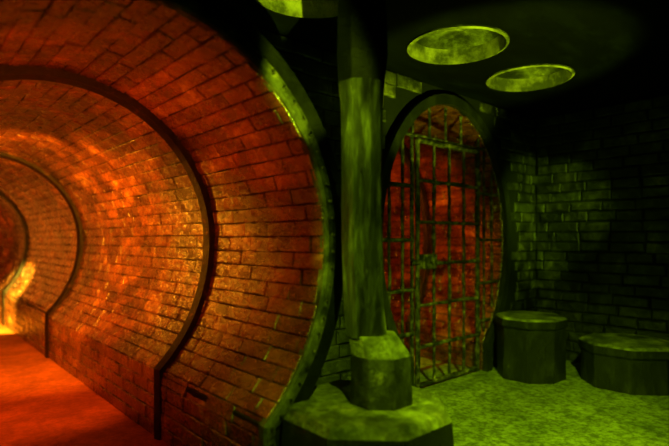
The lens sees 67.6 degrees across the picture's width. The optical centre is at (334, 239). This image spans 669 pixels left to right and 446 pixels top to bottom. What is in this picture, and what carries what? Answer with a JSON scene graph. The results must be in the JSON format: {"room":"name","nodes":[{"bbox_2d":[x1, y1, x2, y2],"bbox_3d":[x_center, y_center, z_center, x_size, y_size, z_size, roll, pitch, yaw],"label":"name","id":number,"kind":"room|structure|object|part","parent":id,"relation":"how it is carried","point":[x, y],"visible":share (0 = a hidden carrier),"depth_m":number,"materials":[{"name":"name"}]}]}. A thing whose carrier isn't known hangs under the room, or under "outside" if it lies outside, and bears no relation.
{"room":"underground passage","nodes":[
{"label":"underground passage","id":0,"kind":"room"},
{"bbox_2d":[0,0,342,445],"bbox_3d":[-5.880,0.100,7.921,3.000,3.200,15.066,0,0,-42],"label":"tunnel","id":1,"kind":"object","parent":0,"point":[171,274],"visible":1,"depth_m":3.76,"materials":[{"name":"brick"}]},
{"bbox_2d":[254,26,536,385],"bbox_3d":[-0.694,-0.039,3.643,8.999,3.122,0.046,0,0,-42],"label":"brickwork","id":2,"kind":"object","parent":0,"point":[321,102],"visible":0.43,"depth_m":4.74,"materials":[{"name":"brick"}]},
{"bbox_2d":[382,89,511,388],"bbox_3d":[-0.792,0.020,7.655,2.800,3.240,6.220,0,0,-42],"label":"tunnel","id":3,"kind":"object","parent":2,"relation":"in","point":[474,128],"visible":0.1,"depth_m":6.24,"materials":[{"name":"brick"}]},
{"bbox_2d":[383,108,501,387],"bbox_3d":[1.241,0.048,5.365,2.180,2.944,0.153,0,0,-42],"label":"iron gate","id":4,"kind":"object","parent":3,"relation":"attached to","point":[422,261],"visible":0.95,"depth_m":5.21,"materials":[{"name":"metal"}]},
{"bbox_3d":[1.248,0.231,5.396,1.144,2.540,0.086,0,0,-42],"label":"door frame","id":5,"kind":"part","parent":4,"relation":"part of","materials":[{"name":"metal"}]},
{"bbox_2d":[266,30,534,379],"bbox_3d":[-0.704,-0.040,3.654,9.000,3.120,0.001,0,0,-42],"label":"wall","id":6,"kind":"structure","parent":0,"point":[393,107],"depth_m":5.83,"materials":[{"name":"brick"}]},
{"bbox_2d":[223,0,668,118],"bbox_3d":[1.222,-1.780,1.486,9.000,0.360,5.800,0,0,-42],"label":"ceiling","id":7,"kind":"structure","parent":0,"point":[617,51],"depth_m":4.05,"materials":[{"name":"paint"}]},
{"bbox_2d":[255,0,337,17],"bbox_3d":[-0.144,-1.690,3.175,0.816,0.220,0.816,0,0,-42],"label":"ceiling vent recess","id":8,"kind":"object","parent":7,"relation":"in","point":[295,8],"depth_m":3.53,"materials":[{"name":"concrete"}]},
{"bbox_2d":[407,24,509,64],"bbox_3d":[1.010,-1.690,4.119,0.816,0.220,0.816,0,0,-42],"label":"ceiling vent recess","id":9,"kind":"object","parent":7,"relation":"in","point":[467,43],"depth_m":4.36,"materials":[{"name":"concrete"}]},
{"bbox_2d":[486,64,574,91],"bbox_3d":[1.923,-1.690,4.943,0.816,0.220,0.816,0,0,-42],"label":"ceiling vent recess","id":10,"kind":"object","parent":7,"relation":"in","point":[531,77],"depth_m":5.21,"materials":[{"name":"concrete"}]},
{"bbox_2d":[425,360,668,445],"bbox_3d":[1.222,1.580,1.486,9.000,0.120,5.800,0,0,-42],"label":"floor","id":11,"kind":"structure","parent":0,"point":[484,408],"depth_m":4.41,"materials":[{"name":"stone"}]},
{"bbox_2d":[281,380,453,445],"bbox_3d":[0.190,1.235,2.964,0.968,0.570,0.968,0,0,-42],"label":"plinth","id":12,"kind":"object","parent":11,"relation":"on","point":[328,418],"visible":0.77,"depth_m":2.68,"materials":[{"name":"stone"}]},
{"bbox_2d":[349,330,412,410],"bbox_3d":[0.274,0.750,2.966,0.362,0.400,0.362,0,0,-42],"label":"base block","id":13,"kind":"object","parent":12,"relation":"on","point":[381,379],"visible":0.87,"depth_m":2.82,"materials":[{"name":"stone"}]},
{"bbox_2d":[337,0,387,339],"bbox_3d":[0.163,-0.515,2.965,0.299,2.170,0.299,0,0,-42],"label":"shaft","id":14,"kind":"object","parent":13,"relation":"on","point":[362,40],"visible":0.97,"depth_m":2.85,"materials":[{"name":"stone"}]},
{"bbox_2d":[495,311,567,383],"bbox_3d":[2.196,1.180,5.600,0.702,0.680,0.702,0,0,-42],"label":"stone pedestal","id":15,"kind":"object","parent":11,"relation":"on","point":[531,345],"visible":1,"depth_m":5.33,"materials":[{"name":"stone"}]},
{"bbox_2d":[578,333,668,395],"bbox_3d":[3.106,1.290,5.298,0.868,0.460,0.868,0,0,-42],"label":"stone pedestal","id":16,"kind":"object","parent":11,"relation":"on","point":[632,364],"visible":1,"depth_m":4.99,"materials":[{"name":"stone"}]},
{"bbox_2d":[535,98,668,360],"bbox_3d":[4.587,-0.040,4.473,0.001,3.120,5.800,0,0,-42],"label":"wall","id":17,"kind":"structure","parent":0,"point":[537,215],"depth_m":6.00,"materials":[{"name":"brick"}]}
]}

